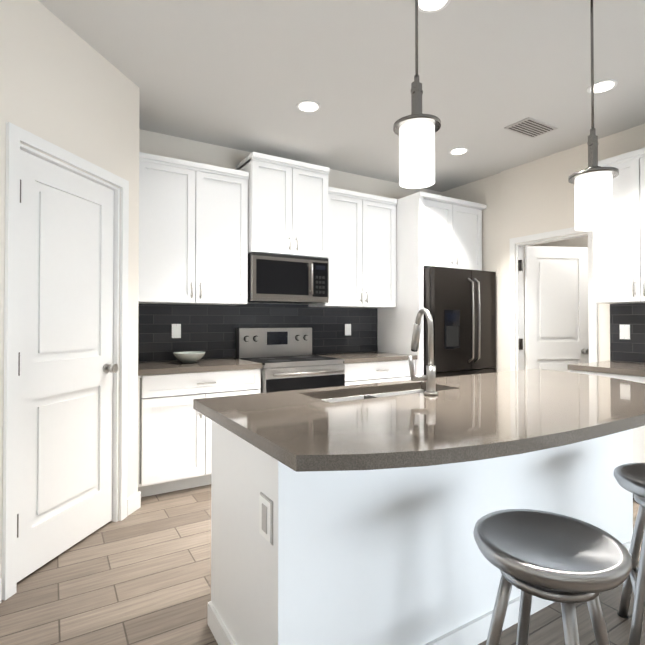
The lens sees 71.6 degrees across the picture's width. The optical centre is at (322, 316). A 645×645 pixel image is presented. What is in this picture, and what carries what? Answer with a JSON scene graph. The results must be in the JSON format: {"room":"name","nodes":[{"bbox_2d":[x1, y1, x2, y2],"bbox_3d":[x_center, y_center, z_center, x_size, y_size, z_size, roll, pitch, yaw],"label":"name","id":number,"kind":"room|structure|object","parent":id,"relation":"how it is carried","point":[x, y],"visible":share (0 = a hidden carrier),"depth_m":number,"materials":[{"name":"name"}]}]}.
{"room":"kitchen","nodes":[
{"label":"kitchen","id":0,"kind":"room"},
{"bbox_2d":[0,0,139,599],"bbox_3d":[-1.487,-0.144,2.037,0.110,2.824,2.000,0,-1,11],"label":"wall","id":1,"kind":"structure","parent":0,"point":[64,86],"depth_m":2.42,"materials":[{"name":"white paint"}]},
{"bbox_2d":[2,122,128,599],"bbox_3d":[-1.394,0.200,2.448,0.166,2.145,0.870,0,-1,11],"label":"pantry door","id":2,"kind":"structure","parent":1,"relation":"in","point":[65,419],"depth_m":2.38,"materials":[{"name":"wood"}]},
{"bbox_2d":[0,491,140,602],"bbox_3d":[-1.423,1.215,2.014,0.015,0.105,2.012,0,-1,11],"label":"baseboard","id":3,"kind":"structure","parent":1,"relation":"attached to","point":[133,502],"depth_m":2.91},
{"bbox_2d":[139,129,440,361],"bbox_3d":[-0.509,-0.116,4.324,5.066,2.824,0.120,0,-1,-31],"label":"wall","id":4,"kind":"structure","parent":0,"point":[155,143],"depth_m":4.04,"materials":[{"name":"white paint"}]},
{"bbox_2d":[139,152,248,304],"bbox_3d":[-1.099,-0.665,3.686,0.919,1.119,0.364,0,-1,-31],"label":"upper cabinet","id":5,"kind":"object","parent":4,"relation":"attached to","point":[193,232],"visible":0.92,"depth_m":3.55,"materials":[{"name":"white wood"}]},
{"bbox_2d":[138,303,377,361],"bbox_3d":[-0.492,0.287,4.252,2.556,0.816,0.010,0,-1,-31],"label":"backsplash","id":6,"kind":"structure","parent":4,"relation":"attached to","point":[210,330],"depth_m":4.05,"materials":[{"name":"tile"}]},
{"bbox_2d":[172,324,180,337],"bbox_3d":[-1.239,0.124,3.791,0.075,0.120,0.008,0,-1,-31],"label":"outlet","id":7,"kind":"object","parent":6,"relation":"attached to","point":[176,330],"visible":1,"depth_m":3.79,"materials":[{"name":"white plastic"}]},
{"bbox_2d":[345,324,350,334],"bbox_3d":[0.268,0.140,4.703,0.075,0.120,0.008,0,-1,-31],"label":"outlet","id":8,"kind":"object","parent":6,"relation":"attached to","point":[347,329],"visible":1,"depth_m":4.70,"materials":[{"name":"white plastic"}]},
{"bbox_2d":[236,152,329,258],"bbox_3d":[-0.360,-0.956,4.096,0.756,0.833,0.434,0,-1,-31],"label":"upper cabinet","id":9,"kind":"object","parent":4,"relation":"attached to","point":[287,206],"visible":0.94,"depth_m":3.92,"materials":[{"name":"white wood"}]},
{"bbox_2d":[248,252,328,303],"bbox_3d":[-0.354,-0.330,4.079,0.750,0.406,0.437,0,-1,-31],"label":"microwave","id":10,"kind":"object","parent":9,"relation":"attached to","point":[279,278],"visible":1,"depth_m":3.91,"materials":[{"name":"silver metal"}]},
{"bbox_2d":[308,187,396,307],"bbox_3d":[0.321,-0.654,4.545,0.865,1.119,0.364,0,-1,-31],"label":"upper cabinet","id":11,"kind":"object","parent":4,"relation":"attached to","point":[361,258],"visible":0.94,"depth_m":4.41,"materials":[{"name":"white wood"}]},
{"bbox_2d":[0,484,644,644],"bbox_3d":[1.589,1.319,1.356,9.000,0.120,7.900,0,-1,-31],"label":"floor","id":12,"kind":"structure","parent":0,"point":[141,575],"depth_m":2.04,"materials":[{"name":"brown wood"}]},
{"bbox_2d":[138,358,262,496],"bbox_3d":[-1.027,0.829,3.547,0.918,0.915,0.644,0,-1,-31],"label":"base cabinet","id":13,"kind":"object","parent":12,"relation":"on","point":[174,438],"visible":0.58,"depth_m":3.24,"materials":[{"name":"white wood"}]},
{"bbox_2d":[172,351,205,362],"bbox_3d":[-1.060,0.328,3.564,0.260,0.084,0.260,0,-1,-31],"label":"bowl","id":14,"kind":"object","parent":13,"relation":"on","point":[189,356],"visible":1,"depth_m":3.49,"materials":[{"name":"ceramic"}]},
{"bbox_2d":[236,328,344,392],"bbox_3d":[-0.279,0.699,3.943,0.750,1.185,0.721,0,-1,-31],"label":"range","id":15,"kind":"object","parent":12,"relation":"on","point":[287,359],"visible":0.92,"depth_m":3.87,"materials":[{"name":"silver metal"}]},
{"bbox_2d":[312,352,416,385],"bbox_3d":[0.394,0.839,4.407,0.864,0.915,0.644,0,-1,-31],"label":"base cabinet","id":16,"kind":"object","parent":12,"relation":"on","point":[368,367],"visible":0.27,"depth_m":4.18,"materials":[{"name":"white wood"}]},
{"bbox_2d":[208,417,632,644],"bbox_3d":[0.584,0.831,2.135,2.108,0.876,0.712,0,-1,-31],"label":"kitchen island","id":17,"kind":"object","parent":12,"relation":"on","point":[347,515],"depth_m":1.58,"materials":[{"name":"white wood"}]},
{"bbox_2d":[193,369,644,500],"bbox_3d":[0.771,0.372,2.024,2.390,0.040,1.140,0,-1,-31],"label":"island countertop","id":18,"kind":"structure","parent":17,"relation":"on","point":[356,448],"depth_m":1.52,"materials":[{"name":"grey stone"}]},
{"bbox_2d":[325,385,424,400],"bbox_3d":[0.287,0.489,2.127,0.790,0.215,0.310,0,-1,-31],"label":"sink","id":19,"kind":"object","parent":18,"relation":"in","point":[416,388],"depth_m":2.28,"materials":[{"name":"silver metal"}]},
{"bbox_2d":[408,308,437,395],"bbox_3d":[0.443,0.157,2.088,0.187,0.391,0.236,0,-1,-31],"label":"faucet","id":20,"kind":"object","parent":18,"relation":"on","point":[429,377],"visible":1,"depth_m":2.00,"materials":[{"name":"silver metal"}]},
{"bbox_2d":[377,191,486,374],"bbox_3d":[1.192,0.046,4.880,0.970,2.512,0.679,0,-1,-31],"label":"surround","id":21,"kind":"object","parent":12,"relation":"on","point":[433,230],"visible":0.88,"depth_m":4.58,"materials":[{"name":"white wood"}]},
{"bbox_2d":[424,266,495,377],"bbox_3d":[1.278,0.415,4.790,0.892,1.772,0.820,0,-1,-31],"label":"refrigerator","id":22,"kind":"object","parent":12,"relation":"on","point":[460,305],"visible":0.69,"depth_m":4.46,"materials":[{"name":"black metal"}]},
{"bbox_2d":[473,509,631,644],"bbox_3d":[0.618,0.931,1.227,0.400,0.651,0.400,0,-1,-31],"label":"bar stool","id":23,"kind":"object","parent":12,"relation":"on","point":[567,562],"visible":1,"depth_m":1.19,"materials":[{"name":"silver metal"}]},
{"bbox_2d":[568,361,644,497],"bbox_3d":[2.467,0.823,3.086,0.636,0.916,1.200,0,-1,-31],"label":"base cabinet","id":24,"kind":"object","parent":12,"relation":"on","point":[632,371],"visible":0.1,"depth_m":3.09,"materials":[{"name":"white wood"}]},
{"bbox_2d":[614,463,644,644],"bbox_3d":[1.331,0.937,1.690,0.454,0.651,0.455,0,-1,-31],"label":"bar stool","id":25,"kind":"object","parent":12,"relation":"on","point":[629,477],"visible":0.94,"depth_m":1.73,"materials":[{"name":"silver metal"}]},
{"bbox_2d":[38,0,644,191],"bbox_3d":[1.589,-1.625,1.392,9.000,0.120,7.900,0,-1,-31],"label":"ceiling","id":26,"kind":"structure","parent":0,"point":[246,75],"depth_m":2.83,"materials":[{"name":"grey paint"}]},
{"bbox_2d":[297,100,319,111],"bbox_3d":[-0.102,-1.537,3.278,0.176,0.008,0.176,0,-1,-31],"label":"recessed light","id":27,"kind":"object","parent":26,"relation":"in","point":[308,106],"visible":1,"depth_m":3.27,"materials":[{"name":"white"}]},
{"bbox_2d":[393,0,440,188],"bbox_3d":[0.393,-1.055,1.865,0.194,1.006,0.194,0,-1,-31],"label":"pendant light","id":28,"kind":"object","parent":26,"relation":"hanging from","point":[415,130],"visible":1,"depth_m":1.81,"materials":[{"name":"white glass"}]},
{"bbox_2d":[418,0,450,12],"bbox_3d":[0.542,-1.550,2.195,0.176,0.008,0.176,0,-1,-31],"label":"recessed light","id":29,"kind":"object","parent":26,"relation":"in","point":[428,6],"visible":0.92,"depth_m":2.23,"materials":[{"name":"white"}]},
{"bbox_2d":[449,147,468,154],"bbox_3d":[1.260,-1.526,4.137,0.176,0.008,0.176,0,-1,-31],"label":"recessed light","id":30,"kind":"object","parent":26,"relation":"in","point":[459,151],"visible":1,"depth_m":4.13,"materials":[{"name":"white"}]},
{"bbox_2d":[504,117,557,137],"bbox_3d":[1.699,-1.532,3.643,0.380,0.009,0.220,0,-1,-31],"label":"ceiling vent","id":31,"kind":"object","parent":26,"relation":"in","point":[530,127],"visible":0.98,"depth_m":3.62,"materials":[{"name":"white metal"}]},
{"bbox_2d":[568,0,618,230],"bbox_3d":[1.210,-0.975,2.005,0.194,1.161,0.194,0,-1,-31],"label":"pendant light","id":32,"kind":"object","parent":26,"relation":"hanging from","point":[593,186],"visible":1,"depth_m":1.95,"materials":[{"name":"white glass"}]},
{"bbox_2d":[587,79,617,93],"bbox_3d":[1.876,-1.540,3.003,0.176,0.008,0.176,0,-1,-31],"label":"recessed light","id":33,"kind":"object","parent":26,"relation":"in","point":[601,86],"visible":0.9,"depth_m":2.99,"materials":[{"name":"white"}]},
{"bbox_2d":[441,173,501,371],"bbox_3d":[1.725,-0.107,5.103,0.118,2.824,0.860,0,-1,-31],"label":"wall","id":34,"kind":"structure","parent":0,"point":[486,191],"depth_m":4.83,"materials":[{"name":"white paint"}]},
{"bbox_2d":[524,236,587,331],"bbox_3d":[3.313,-0.109,4.930,0.100,2.824,2.400,0,-1,-31],"label":"wall","id":35,"kind":"structure","parent":0,"point":[579,242],"depth_m":5.45,"materials":[{"name":"white paint"}]},
{"bbox_2d":[501,124,644,371],"bbox_3d":[3.571,-0.145,2.013,0.120,2.824,6.340,0,-1,-31],"label":"wall","id":36,"kind":"structure","parent":0,"point":[537,196],"depth_m":4.28,"materials":[{"name":"white paint"}]},
{"bbox_2d":[510,227,597,371],"bbox_3d":[2.463,0.249,4.412,0.754,2.095,0.850,0,-1,-31],"label":"door","id":37,"kind":"structure","parent":36,"relation":"in","point":[560,333],"depth_m":4.58,"materials":[{"name":"wood"}]},
{"bbox_2d":[593,148,644,303],"bbox_3d":[2.473,-0.668,3.377,0.344,1.119,0.680,0,-1,-31],"label":"upper cabinet","id":38,"kind":"object","parent":36,"relation":"attached to","point":[619,262],"visible":0.88,"depth_m":3.37,"materials":[{"name":"white wood"}]},
{"bbox_2d":[610,303,644,362],"bbox_3d":[2.893,0.125,3.002,0.010,0.476,1.800,0,-1,-31],"label":"backsplash","id":39,"kind":"structure","parent":36,"relation":"attached to","point":[632,348],"depth_m":3.65,"materials":[{"name":"tile"}]},
{"bbox_2d":[620,325,629,338],"bbox_3d":[2.478,0.128,3.668,0.008,0.120,0.075,0,-1,-31],"label":"outlet","id":40,"kind":"object","parent":39,"relation":"attached to","point":[624,331],"visible":1,"depth_m":3.66,"materials":[{"name":"white plastic"}]}
]}

